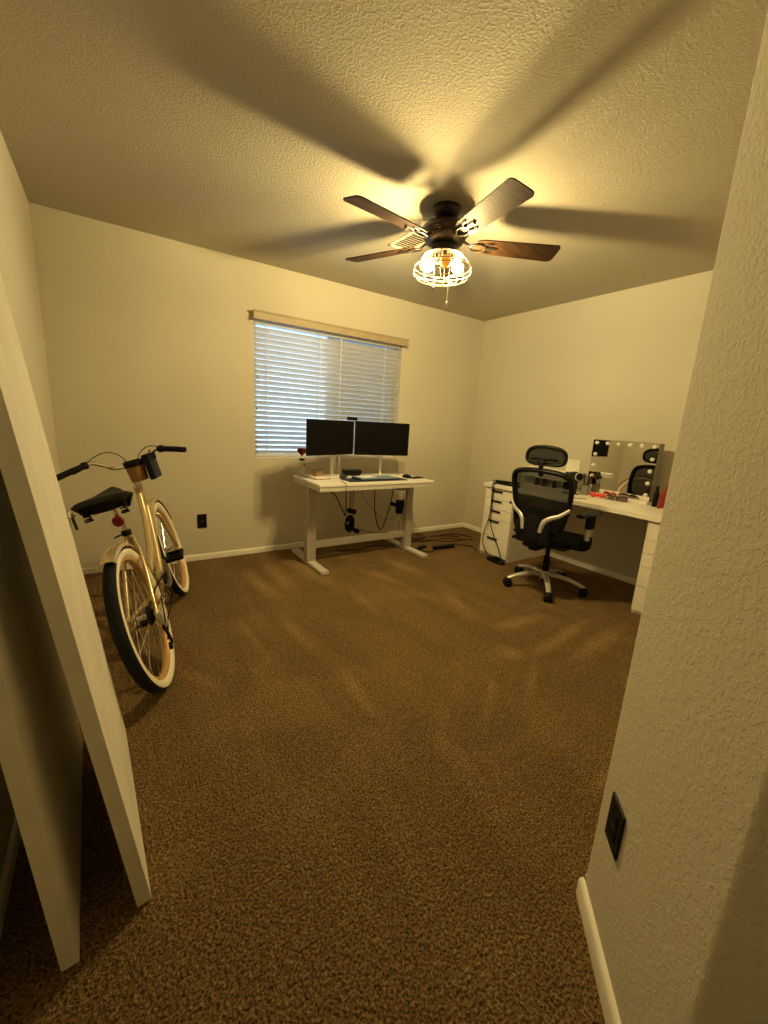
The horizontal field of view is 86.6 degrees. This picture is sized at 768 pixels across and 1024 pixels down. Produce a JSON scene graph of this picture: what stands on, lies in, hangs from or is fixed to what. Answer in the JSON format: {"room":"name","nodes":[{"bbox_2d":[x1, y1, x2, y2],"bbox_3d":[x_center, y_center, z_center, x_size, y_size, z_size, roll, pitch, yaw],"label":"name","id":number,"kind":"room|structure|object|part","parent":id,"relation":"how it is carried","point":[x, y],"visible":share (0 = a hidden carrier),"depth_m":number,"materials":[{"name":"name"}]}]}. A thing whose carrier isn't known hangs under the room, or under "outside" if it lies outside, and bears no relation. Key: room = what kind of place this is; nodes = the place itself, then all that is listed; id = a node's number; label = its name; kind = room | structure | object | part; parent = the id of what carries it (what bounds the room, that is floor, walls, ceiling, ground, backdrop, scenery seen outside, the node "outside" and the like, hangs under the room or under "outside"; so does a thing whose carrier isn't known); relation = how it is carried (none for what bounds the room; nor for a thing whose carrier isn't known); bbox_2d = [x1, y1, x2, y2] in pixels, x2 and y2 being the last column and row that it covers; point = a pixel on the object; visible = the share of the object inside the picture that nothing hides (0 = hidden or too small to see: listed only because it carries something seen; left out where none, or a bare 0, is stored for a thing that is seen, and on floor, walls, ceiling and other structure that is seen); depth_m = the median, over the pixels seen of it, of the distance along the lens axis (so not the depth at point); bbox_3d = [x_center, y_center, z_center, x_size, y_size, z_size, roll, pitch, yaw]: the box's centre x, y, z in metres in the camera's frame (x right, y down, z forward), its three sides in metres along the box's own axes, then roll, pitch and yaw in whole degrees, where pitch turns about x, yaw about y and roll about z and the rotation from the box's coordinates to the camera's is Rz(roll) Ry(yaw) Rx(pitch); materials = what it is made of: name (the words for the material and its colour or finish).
{"room":"home office","nodes":[
{"label":"home office","id":0,"kind":"room"},
{"bbox_2d":[0,130,62,879],"bbox_3d":[-0.899,-0.170,0.660,0.120,2.440,5.125,-5,15,-33],"label":"wall","id":1,"kind":"structure","parent":0,"point":[18,271],"depth_m":2.06,"materials":[{"name":"paint"}]},
{"bbox_2d":[0,815,20,939],"bbox_3d":[-0.908,0.992,0.949,0.013,0.050,5.112,-5,15,-33],"label":"baseboard","id":2,"kind":"structure","parent":1,"relation":"attached to","point":[15,838],"depth_m":1.08,"materials":[{"name":"white wood"}]},
{"bbox_2d":[0,470,82,971],"bbox_3d":[-0.925,-0.028,0.966,0.166,2.028,0.754,-6,15,-35],"label":"door slab","id":3,"kind":"structure","parent":1,"relation":"in","point":[41,745],"depth_m":0.92,"materials":[{"name":"paint"}]},
{"bbox_2d":[0,273,151,906],"bbox_3d":[-0.870,-0.037,1.040,0.276,2.019,0.716,-6,15,-36],"label":"door slab","id":4,"kind":"structure","parent":1,"relation":"in","point":[27,469],"depth_m":0.93,"materials":[{"name":"paint"}]},
{"bbox_2d":[29,202,483,567],"bbox_3d":[-0.628,-0.876,3.923,4.239,2.440,0.160,-5,15,-33],"label":"wall","id":5,"kind":"structure","parent":0,"point":[149,338],"depth_m":3.26,"materials":[{"name":"paint"}]},
{"bbox_2d":[197,514,206,527],"bbox_3d":[-1.540,0.077,3.450,0.074,0.120,0.008,-5,15,-33],"label":"wall outlet","id":6,"kind":"object","parent":5,"relation":"attached to","point":[201,518],"visible":1,"depth_m":3.45,"materials":[{"name":"black plastic"}]},
{"bbox_2d":[82,523,463,574],"bbox_3d":[-0.648,0.307,4.111,3.999,0.050,0.013,-5,15,-33],"label":"baseboard","id":7,"kind":"structure","parent":5,"relation":"attached to","point":[89,570],"depth_m":3.73,"materials":[{"name":"white wood"}]},
{"bbox_2d":[254,324,396,457],"bbox_3d":[-0.514,-1.104,3.932,1.505,1.148,0.154,-5,15,-33],"label":"window","id":8,"kind":"structure","parent":5,"relation":"in","point":[254,324],"depth_m":4.07,"materials":[{"name":"plastic"}]},
{"bbox_3d":[-0.531,-0.542,4.033,1.503,0.008,0.099,-5,15,-33],"label":"sill","id":9,"kind":"part","parent":8,"relation":"part of","materials":[{"name":"white paint"}]},
{"bbox_2d":[252,309,409,456],"bbox_3d":[-0.466,-1.121,3.874,1.567,1.187,0.141,-5,15,-33],"label":"window blind","id":10,"kind":"object","parent":8,"relation":"attached to","point":[279,321],"visible":0.71,"depth_m":3.77,"materials":[{"name":"white plastic"}]},
{"bbox_3d":[-1.077,-1.237,3.440,0.004,0.670,0.002,-5,15,-33],"label":"tilt cord","id":11,"kind":"part","parent":10,"relation":"part of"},
{"bbox_3d":[-0.530,-0.559,4.029,1.485,0.016,0.052,-5,15,-33],"label":"rail","id":12,"kind":"part","parent":10,"relation":"part of","materials":[{"name":"white plastic"}]},
{"bbox_2d":[391,497,403,513],"bbox_3d":[0.136,-0.086,4.424,0.084,0.175,0.200,-5,15,-33],"label":"charger","id":13,"kind":"object","parent":5,"relation":"attached to","point":[399,504],"visible":0.91,"depth_m":4.34,"materials":[{"name":"black plastic"}]},
{"bbox_2d":[0,527,640,1023],"bbox_3d":[0.748,0.919,2.058,4.399,0.100,5.525,-5,15,-33],"label":"floor","id":14,"kind":"structure","parent":0,"point":[370,789],"depth_m":1.36,"materials":[{"name":"brown carpet"}]},
{"bbox_2d":[56,445,188,693],"bbox_3d":[-1.383,0.180,2.183,0.656,1.035,1.687,-4,14,-29],"label":"bicycle","id":15,"kind":"object","parent":14,"relation":"on","point":[156,584],"visible":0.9,"depth_m":1.89,"materials":[{"name":"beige metal"}]},
{"bbox_3d":[-1.254,0.042,1.934,0.026,0.159,0.082,-18,19,-17],"label":"seat post","id":16,"kind":"part","parent":15,"relation":"part of","materials":[{"name":"silver metal"}]},
{"bbox_2d":[122,458,148,482],"bbox_3d":[-1.467,-0.244,2.374,0.161,0.140,0.118,4,12,2],"label":"cup holder","id":17,"kind":"object","parent":15,"relation":"attached to","point":[136,470],"visible":0.94,"depth_m":2.35,"materials":[{"name":"brown leather"}]},
{"bbox_3d":[-1.279,0.188,2.155,0.136,0.550,0.927,-18,19,-17],"label":"frame","id":18,"kind":"part","parent":15,"relation":"part of","materials":[{"name":"beige paint"}]},
{"bbox_2d":[141,450,161,479],"bbox_3d":[-1.376,-0.282,2.419,0.075,0.165,0.158,0,13,-13],"label":"pouch","id":19,"kind":"object","parent":15,"relation":"attached to","point":[149,459],"visible":0.97,"depth_m":2.37,"materials":[{"name":"black fabric"}]},
{"bbox_3d":[-1.103,0.452,2.049,0.025,0.195,0.451,-18,19,-17],"label":"chain","id":20,"kind":"part","parent":15,"relation":"part of","materials":[{"name":"metal"}]},
{"bbox_3d":[-1.183,0.334,2.221,0.038,0.178,0.048,2,13,-8],"label":"crank arm","id":21,"kind":"part","parent":15,"relation":"part of","materials":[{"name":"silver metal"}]},
{"bbox_2d":[292,473,433,574],"bbox_3d":[-0.192,0.046,3.804,1.166,0.734,0.660,-5,15,-33],"label":"desk","id":22,"kind":"object","parent":14,"relation":"on","point":[308,556],"depth_m":3.59,"materials":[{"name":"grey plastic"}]},
{"bbox_2d":[297,448,305,474],"bbox_3d":[-0.723,-0.440,3.584,0.085,0.249,0.064,-5,15,-33],"label":"bouquet","id":23,"kind":"object","parent":22,"relation":"on","point":[301,451],"visible":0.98,"depth_m":3.56,"materials":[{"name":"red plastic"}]},
{"bbox_3d":[-0.738,-0.375,3.593,0.035,0.107,0.025,0,13,-15],"label":"pink stem","id":24,"kind":"part","parent":23,"relation":"part of","materials":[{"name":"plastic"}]},
{"bbox_3d":[-0.641,0.240,3.532,0.084,0.370,0.070,-5,15,-33],"label":"leg","id":25,"kind":"part","parent":22,"relation":"part of","materials":[{"name":"white metal"}]},
{"bbox_2d":[304,475,330,479],"bbox_3d":[-0.578,-0.301,3.545,0.150,0.012,0.200,-8,17,-41],"label":"paper tray","id":26,"kind":"object","parent":22,"relation":"on","point":[307,476],"visible":0.8,"depth_m":3.50,"materials":[{"name":"cardboard"}]},
{"bbox_2d":[312,469,323,475],"bbox_3d":[-0.582,-0.346,3.592,0.084,0.053,0.060,-8,17,-43],"label":"cardboard box","id":27,"kind":"object","parent":26,"relation":"on","point":[315,472],"visible":1,"depth_m":3.57,"materials":[{"name":"brown cardboard"}]},
{"bbox_2d":[306,419,353,477],"bbox_3d":[-0.529,-0.538,3.497,0.249,0.500,0.551,13,16,36],"label":"monitor","id":28,"kind":"object","parent":22,"relation":"on","point":[323,437],"visible":0.97,"depth_m":3.38,"materials":[{"name":"black plastic"}]},
{"bbox_2d":[347,417,357,420],"bbox_3d":[-0.277,-0.817,3.562,0.095,0.031,0.039,-5,15,-33],"label":"webcam","id":29,"kind":"object","parent":28,"relation":"attached to","point":[348,418],"visible":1,"depth_m":3.55,"materials":[{"name":"black plastic"}]},
{"bbox_2d":[331,492,345,515],"bbox_3d":[-0.507,-0.103,3.713,0.366,0.322,0.020,-5,15,-33],"label":"cable","id":30,"kind":"object","parent":22,"relation":"hanging from","point":[331,492],"visible":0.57,"depth_m":3.78,"materials":[{"name":"black plastic"}]},
{"bbox_3d":[-0.334,0.107,3.889,0.109,0.174,0.045,-5,15,-33],"label":"cable coil","id":31,"kind":"part","parent":22,"relation":"part of","materials":[{"name":"black plastic"}]},
{"bbox_2d":[342,469,361,475],"bbox_3d":[-0.303,-0.373,3.848,0.170,0.052,0.080,-3,14,-27],"label":"station","id":32,"kind":"object","parent":22,"relation":"on","point":[349,472],"visible":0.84,"depth_m":3.82,"materials":[{"name":"black plastic"}]},
{"bbox_2d":[340,477,406,481],"bbox_3d":[-0.084,-0.293,3.653,0.600,0.004,0.200,-5,15,-33],"label":"desk mat","id":33,"kind":"object","parent":22,"relation":"on","point":[398,478],"visible":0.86,"depth_m":3.57,"materials":[{"name":"black fabric"}]},
{"bbox_2d":[352,475,397,480],"bbox_3d":[-0.082,-0.308,3.666,0.380,0.020,0.185,-4,15,-31],"label":"keyboard","id":34,"kind":"object","parent":33,"relation":"on","point":[379,477],"visible":0.98,"depth_m":3.61,"materials":[{"name":"grey plastic"}]},
{"bbox_2d":[356,475,376,477],"bbox_3d":[-0.157,-0.318,3.641,0.100,0.001,0.180,14,16,40],"label":"paper sheet","id":35,"kind":"object","parent":34,"relation":"on","point":[364,476],"visible":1,"depth_m":3.64,"materials":[{"name":"white paper"}]},
{"bbox_3d":[-0.082,-0.313,3.665,0.376,0.008,0.181,-4,15,-31],"label":"lid","id":36,"kind":"part","parent":34,"relation":"part of","materials":[{"name":"plastic"}]},
{"bbox_2d":[354,421,409,475],"bbox_3d":[-0.065,-0.592,3.848,0.536,0.505,0.242,-2,14,-24],"label":"monitor","id":37,"kind":"object","parent":22,"relation":"on","point":[371,438],"visible":0.93,"depth_m":3.72,"materials":[{"name":"black plastic"}]},
{"bbox_2d":[374,489,393,529],"bbox_3d":[-0.007,-0.061,4.074,0.235,0.505,0.020,-5,15,-33],"label":"cable","id":38,"kind":"object","parent":22,"relation":"hanging from","point":[393,489],"visible":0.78,"depth_m":4.10,"materials":[{"name":"black plastic"}]},
{"bbox_3d":[0.229,0.165,4.101,0.084,0.370,0.070,-5,15,-33],"label":"leg","id":39,"kind":"part","parent":22,"relation":"part of","materials":[{"name":"white metal"}]},
{"bbox_2d":[403,474,411,478],"bbox_3d":[0.220,-0.339,3.896,0.060,0.044,0.108,-8,17,-41],"label":"computer mouse","id":40,"kind":"object","parent":22,"relation":"on","point":[408,476],"visible":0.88,"depth_m":3.87,"materials":[{"name":"black plastic"}]},
{"bbox_2d":[337,545,411,550],"bbox_3d":[-0.093,0.357,4.119,0.795,0.011,0.114,-2,13,-22],"label":"cable","id":41,"kind":"object","parent":14,"relation":"on","point":[372,545],"visible":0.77,"depth_m":4.08,"materials":[{"name":"black plastic"}]},
{"bbox_2d":[417,544,425,549],"bbox_3d":[0.385,0.361,4.181,0.044,0.030,0.125,12,15,35],"label":"brick","id":42,"kind":"object","parent":14,"relation":"on","point":[423,546],"visible":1,"depth_m":4.16,"materials":[{"name":"black plastic"}]},
{"bbox_2d":[411,535,460,542],"bbox_3d":[0.536,0.299,4.545,0.706,0.010,0.226,-1,13,-17],"label":"cable","id":43,"kind":"object","parent":14,"relation":"on","point":[436,535],"visible":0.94,"depth_m":4.48,"materials":[{"name":"black plastic"}]},
{"bbox_2d":[432,543,454,549],"bbox_3d":[0.619,0.361,4.231,0.260,0.036,0.052,-4,15,-31],"label":"power strip","id":44,"kind":"object","parent":14,"relation":"on","point":[445,546],"visible":1,"depth_m":4.21,"materials":[{"name":"black plastic"}]},
{"bbox_2d":[436,534,471,539],"bbox_3d":[0.788,0.281,4.677,0.434,0.015,0.228,2,13,-5],"label":"cable","id":45,"kind":"object","parent":14,"relation":"on","point":[443,534],"visible":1,"depth_m":4.60,"materials":[{"name":"black plastic"}]},
{"bbox_2d":[486,555,504,564],"bbox_3d":[1.070,0.452,3.893,0.091,0.054,0.209,-5,15,-33],"label":"bundle","id":46,"kind":"object","parent":14,"relation":"on","point":[493,559],"visible":1,"depth_m":3.87,"materials":[{"name":"black plastic"}]},
{"bbox_2d":[479,487,545,562],"bbox_3d":[1.329,0.094,4.105,0.622,0.692,0.340,-5,15,-33],"label":"drawer unit","id":47,"kind":"object","parent":14,"relation":"on","point":[511,549],"visible":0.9,"depth_m":3.92,"materials":[{"name":"white laminate"}]},
{"bbox_3d":[1.278,0.315,4.128,0.505,0.181,0.336,-5,15,-33],"label":"drawer","id":48,"kind":"part","parent":47,"relation":"part of","materials":[{"name":"white laminate"}]},
{"bbox_3d":[1.288,0.140,4.089,0.505,0.169,0.336,-5,15,-33],"label":"drawer","id":49,"kind":"part","parent":47,"relation":"part of","materials":[{"name":"white laminate"}]},
{"bbox_3d":[1.296,0.008,4.060,0.505,0.095,0.336,-5,15,-33],"label":"drawer","id":50,"kind":"part","parent":47,"relation":"part of","materials":[{"name":"white laminate"}]},
{"bbox_3d":[1.301,-0.088,4.038,0.505,0.094,0.336,-5,15,-33],"label":"drawer","id":51,"kind":"part","parent":47,"relation":"part of","materials":[{"name":"white laminate"}]},
{"bbox_3d":[1.307,-0.183,4.018,0.505,0.093,0.336,-5,15,-33],"label":"drawer","id":52,"kind":"part","parent":47,"relation":"part of","materials":[{"name":"white laminate"}]},
{"bbox_2d":[484,482,663,522],"bbox_3d":[1.780,-0.096,3.394,0.641,0.035,1.945,-5,15,-33],"label":"countertop","id":53,"kind":"structure","parent":47,"relation":"on","point":[641,511],"depth_m":3.09,"materials":[{"name":"white laminate"}]},
{"bbox_2d":[482,483,493,557],"bbox_3d":[1.068,0.083,3.959,0.094,0.729,0.183,-2,14,-24],"label":"cable","id":54,"kind":"object","parent":53,"relation":"hanging from","point":[492,483],"visible":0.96,"depth_m":3.98,"materials":[{"name":"black plastic"}]},
{"bbox_2d":[490,483,502,565],"bbox_3d":[1.084,0.109,3.854,0.081,0.738,0.304,1,13,-8],"label":"cable","id":55,"kind":"object","parent":53,"relation":"hanging from","point":[494,483],"visible":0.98,"depth_m":3.92,"materials":[{"name":"black plastic"}]},
{"bbox_2d":[493,479,511,486],"bbox_3d":[1.158,-0.275,3.844,0.040,0.048,0.291,-6,16,-37],"label":"hair straightener","id":56,"kind":"object","parent":53,"relation":"on","point":[507,483],"visible":0.62,"depth_m":3.85,"materials":[{"name":"black plastic"}]},
{"bbox_3d":[1.160,-0.260,3.843,0.036,0.019,0.280,-6,16,-37],"label":"arm","id":57,"kind":"part","parent":56,"relation":"part of","materials":[{"name":"black plastic"}]},
{"bbox_3d":[1.163,-0.280,3.835,0.036,0.033,0.270,-6,16,-37],"label":"arm","id":58,"kind":"part","parent":56,"relation":"part of"},
{"bbox_2d":[523,459,580,473],"bbox_3d":[1.552,-0.369,3.827,0.102,0.285,0.532,-5,15,-33],"label":"organizer","id":59,"kind":"object","parent":53,"relation":"on","point":[572,465],"visible":0.21,"depth_m":3.68,"materials":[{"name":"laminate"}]},
{"bbox_2d":[568,471,583,492],"bbox_3d":[1.668,-0.261,3.578,0.074,0.188,0.162,2,12,-4],"label":"hair dryer","id":60,"kind":"object","parent":53,"relation":"on","point":[576,476],"visible":0.73,"depth_m":3.51,"materials":[{"name":"black plastic"}]},
{"bbox_2d":[580,473,592,494],"bbox_3d":[1.760,-0.244,3.543,0.079,0.187,0.078,-5,15,-33],"label":"cup","id":61,"kind":"object","parent":53,"relation":"on","point":[585,489],"visible":0.98,"depth_m":3.53,"materials":[{"name":"clear glass"}]},
{"bbox_2d":[590,492,605,497],"bbox_3d":[1.798,-0.142,3.438,0.054,0.040,0.126,-8,17,-43],"label":"bow","id":62,"kind":"object","parent":53,"relation":"on","point":[593,494],"visible":0.99,"depth_m":3.44,"materials":[{"name":"red fabric"}]},
{"bbox_2d":[605,493,617,500],"bbox_3d":[1.870,-0.125,3.352,0.057,0.051,0.077,-3,14,-25],"label":"hair claw","id":63,"kind":"object","parent":53,"relation":"on","point":[610,496],"visible":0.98,"depth_m":3.34,"materials":[{"name":"brown plastic"}]},
{"bbox_2d":[616,495,627,501],"bbox_3d":[1.923,-0.109,3.292,0.077,0.051,0.057,14,16,40],"label":"hair claw","id":64,"kind":"object","parent":53,"relation":"on","point":[621,497],"visible":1,"depth_m":3.29,"materials":[{"name":"brown plastic"}]},
{"bbox_2d":[588,439,664,504],"bbox_3d":[1.984,-0.347,3.395,0.125,0.478,0.530,-5,15,-33],"label":"vanity mirror","id":65,"kind":"object","parent":53,"relation":"on","point":[629,469],"visible":0.92,"depth_m":3.33,"materials":[{"name":"grey plastic"}]},
{"bbox_2d":[651,486,659,506],"bbox_3d":[2.095,-0.121,3.138,0.038,0.160,0.037,-5,15,-33],"label":"bottle","id":66,"kind":"object","parent":53,"relation":"on","point":[656,493],"visible":1,"depth_m":3.13,"materials":[{"name":"plastic"}]},
{"bbox_2d":[657,483,668,508],"bbox_3d":[2.133,-0.130,3.096,0.140,0.200,0.014,-5,15,-33],"label":"folder","id":67,"kind":"object","parent":53,"relation":"on","point":[661,502],"visible":0.56,"depth_m":3.08,"materials":[{"name":"red plastic"}]},
{"bbox_2d":[503,445,602,601],"bbox_3d":[1.333,0.054,3.219,0.678,1.150,0.653,-8,17,-41],"label":"office chair","id":68,"kind":"object","parent":14,"relation":"on","point":[542,501],"visible":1,"depth_m":3.01,"materials":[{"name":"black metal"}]},
{"bbox_3d":[1.138,0.513,3.314,0.282,0.079,0.050,3,12,-3],"label":"leg","id":69,"kind":"part","parent":68,"relation":"part of","materials":[{"name":"silver metal"}]},
{"bbox_3d":[1.248,0.483,3.478,0.050,0.079,0.282,-1,13,-21],"label":"leg","id":70,"kind":"part","parent":68,"relation":"part of","materials":[{"name":"silver metal"}]},
{"bbox_3d":[1.147,-0.060,3.024,0.116,0.535,0.485,-8,17,-41],"label":"frame","id":71,"kind":"part","parent":68,"relation":"part of","materials":[{"name":"black plastic"}]},
{"bbox_3d":[1.262,0.553,3.163,0.050,0.079,0.282,7,13,15],"label":"leg","id":72,"kind":"part","parent":68,"relation":"part of","materials":[{"name":"silver metal"}]},
{"bbox_2d":[513,528,584,549],"bbox_3d":[1.344,0.213,3.272,0.510,0.132,0.531,-8,17,-41],"label":"seat cushion","id":73,"kind":"object","parent":68,"relation":"on","point":[567,540],"depth_m":3.04,"materials":[{"name":"black fabric"}]},
{"bbox_3d":[1.436,0.503,3.433,0.282,0.079,0.051,-8,17,-41],"label":"leg","id":74,"kind":"part","parent":68,"relation":"part of","materials":[{"name":"silver metal"}]},
{"bbox_3d":[1.449,0.548,3.233,0.282,0.079,0.050,11,15,32],"label":"leg","id":75,"kind":"part","parent":68,"relation":"part of","materials":[{"name":"silver metal"}]},
{"bbox_3d":[1.518,0.161,3.022,0.065,0.110,0.032,-8,17,-41],"label":"arm post","id":76,"kind":"part","parent":68,"relation":"part of","materials":[{"name":"silver metal"}]},
{"bbox_3d":[1.518,0.019,2.989,0.314,0.033,0.090,-8,17,-41],"label":"armrest","id":77,"kind":"part","parent":68,"relation":"part of","materials":[{"name":"black plastic"}]},
{"bbox_2d":[631,521,659,615],"bbox_3d":[2.154,0.409,2.898,0.610,0.692,0.360,-5,15,-33],"label":"drawer unit","id":78,"kind":"object","parent":14,"relation":"on","point":[652,532],"visible":0.2,"depth_m":2.84,"materials":[{"name":"white laminate"}]},
{"bbox_3d":[2.097,0.630,2.918,0.505,0.181,0.356,-5,15,-33],"label":"drawer","id":79,"kind":"part","parent":78,"relation":"part of","materials":[{"name":"white laminate"}]},
{"bbox_3d":[2.106,0.470,2.882,0.505,0.141,0.356,-5,15,-33],"label":"drawer","id":80,"kind":"part","parent":78,"relation":"part of","materials":[{"name":"white laminate"}]},
{"bbox_3d":[2.113,0.350,2.856,0.505,0.096,0.356,-5,15,-33],"label":"drawer","id":81,"kind":"part","parent":78,"relation":"part of","materials":[{"name":"white laminate"}]},
{"bbox_3d":[2.119,0.255,2.834,0.505,0.091,0.356,-5,15,-33],"label":"drawer","id":82,"kind":"part","parent":78,"relation":"part of","materials":[{"name":"white laminate"}]},
{"bbox_3d":[2.125,0.147,2.811,0.505,0.123,0.356,-5,15,-33],"label":"drawer","id":83,"kind":"part","parent":78,"relation":"part of","materials":[{"name":"white laminate"}]},
{"bbox_2d":[0,0,767,320],"bbox_3d":[0.892,-1.557,1.510,4.399,0.100,5.525,-5,15,-33],"label":"ceiling","id":84,"kind":"structure","parent":0,"point":[238,128],"depth_m":1.68,"materials":[{"name":"white paint"}]},
{"bbox_2d":[388,232,424,248],"bbox_3d":[0.196,-1.806,2.713,0.180,0.014,0.340,-5,15,-33],"label":"ceiling vent","id":85,"kind":"object","parent":84,"relation":"in","point":[410,239],"visible":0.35,"depth_m":2.73,"materials":[{"name":"white metal"}]},
{"bbox_2d":[343,177,560,304],"bbox_3d":[0.326,-1.453,2.314,1.272,0.513,1.285,-5,15,-33],"label":"ceiling fan","id":86,"kind":"object","parent":84,"relation":"hanging from","point":[445,233],"visible":1,"depth_m":2.24,"materials":[{"name":"brown wood"}]},
{"bbox_3d":[-0.016,-1.604,2.541,0.480,0.036,0.145,11,14,30],"label":"blade","id":87,"kind":"part","parent":86,"relation":"part of","materials":[{"name":"brown wood"}]},
{"bbox_3d":[0.021,-1.494,2.056,0.480,0.036,0.145,-7,16,-40],"label":"blade","id":88,"kind":"part","parent":86,"relation":"part of","materials":[{"name":"brown wood"}]},
{"bbox_2d":[422,253,438,271],"bbox_3d":[0.264,-1.440,2.352,0.090,0.102,0.078,-5,15,-33],"label":"bulb","id":89,"kind":"object","parent":86,"relation":"attached to","point":[426,265],"depth_m":2.34,"materials":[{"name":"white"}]},
{"bbox_2d":[439,250,451,267],"bbox_3d":[0.341,-1.419,2.277,0.074,0.102,0.092,-5,15,-33],"label":"bulb","id":90,"kind":"object","parent":86,"relation":"attached to","point":[446,264],"depth_m":2.26,"materials":[{"name":"orange glass"}]},
{"bbox_3d":[0.445,-1.619,2.732,0.145,0.036,0.480,6,13,13],"label":"blade","id":91,"kind":"part","parent":86,"relation":"part of","materials":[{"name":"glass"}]},
{"bbox_2d":[449,254,463,273],"bbox_3d":[0.414,-1.431,2.349,0.090,0.102,0.078,-5,15,-33],"label":"bulb","id":92,"kind":"object","parent":86,"relation":"attached to","point":[455,265],"depth_m":2.33,"materials":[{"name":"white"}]},
{"bbox_3d":[0.506,-1.442,1.946,0.145,0.036,0.480,-2,14,-22],"label":"blade","id":93,"kind":"part","parent":86,"relation":"part of","materials":[{"name":"brown wood"}]},
{"bbox_3d":[0.768,-1.519,2.365,0.480,0.036,0.145,2,13,-5],"label":"blade","id":94,"kind":"part","parent":86,"relation":"part of","materials":[{"name":"brown wood"}]},
{"bbox_2d":[464,270,712,578],"bbox_3d":[2.076,-0.646,3.592,0.120,2.440,3.436,-5,15,-33],"label":"wall","id":95,"kind":"structure","parent":0,"point":[618,366],"depth_m":3.72,"materials":[{"name":"paint"}]},
{"bbox_2d":[463,523,636,584],"bbox_3d":[1.902,0.504,3.890,0.013,0.050,3.223,-5,15,-33],"label":"baseboard","id":96,"kind":"structure","parent":95,"relation":"attached to","point":[627,579],"depth_m":3.85,"materials":[{"name":"white wood"}]},
{"bbox_2d":[585,13,767,1023],"bbox_3d":[0.634,-0.077,0.646,0.127,2.440,0.516,6,13,11],"label":"wall","id":97,"kind":"structure","parent":0,"point":[681,911],"depth_m":0.70,"materials":[{"name":"paint"}]},
{"bbox_2d":[576,877,620,1023],"bbox_3d":[0.498,1.077,0.917,0.014,0.058,0.440,6,13,11],"label":"baseboard","id":98,"kind":"structure","parent":97,"relation":"attached to","point":[604,986],"depth_m":0.96,"materials":[{"name":"white wood"}]},
{"bbox_2d":[605,791,625,860],"bbox_3d":[0.542,0.738,0.960,0.008,0.120,0.074,6,13,11],"label":"wall outlet","id":99,"kind":"object","parent":97,"relation":"attached to","point":[615,823],"visible":1,"depth_m":0.95,"materials":[{"name":"black plastic"}]},
{"bbox_2d":[608,821,614,842],"bbox_3d":[0.539,0.758,0.965,0.004,0.029,0.033,6,13,11],"label":"receptacle","id":100,"kind":"object","parent":99,"relation":"attached to","point":[611,832],"depth_m":0.96,"materials":[{"name":"black plastic"}]},
{"bbox_2d":[611,807,617,828],"bbox_3d":[0.541,0.718,0.956,0.004,0.029,0.033,6,13,11],"label":"receptacle","id":101,"kind":"object","parent":99,"relation":"attached to","point":[614,817],"depth_m":0.95,"materials":[{"name":"black plastic"}]},
{"bbox_2d":[757,995,767,1023],"bbox_3d":[1.029,0.129,-0.182,0.120,2.440,1.524,-5,15,-33],"label":"wall","id":102,"kind":"structure","parent":0,"point":[763,1019],"depth_m":0.56,"materials":[{"name":"paint"}]},
{"bbox_3d":[-0.351,-0.123,3.813,0.012,0.311,0.017,-5,15,-33],"label":"cable","id":103,"kind":"object","parent":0,"visible":0},
{"bbox_2d":[346,508,356,514],"bbox_3d":[-0.310,-0.006,3.876,0.114,0.072,0.032,-8,17,-43],"label":"power adapter","id":104,"kind":"object","parent":103,"relation":"hanging from","point":[349,510],"visible":1,"depth_m":3.86,"materials":[{"name":"black plastic"}]}
]}

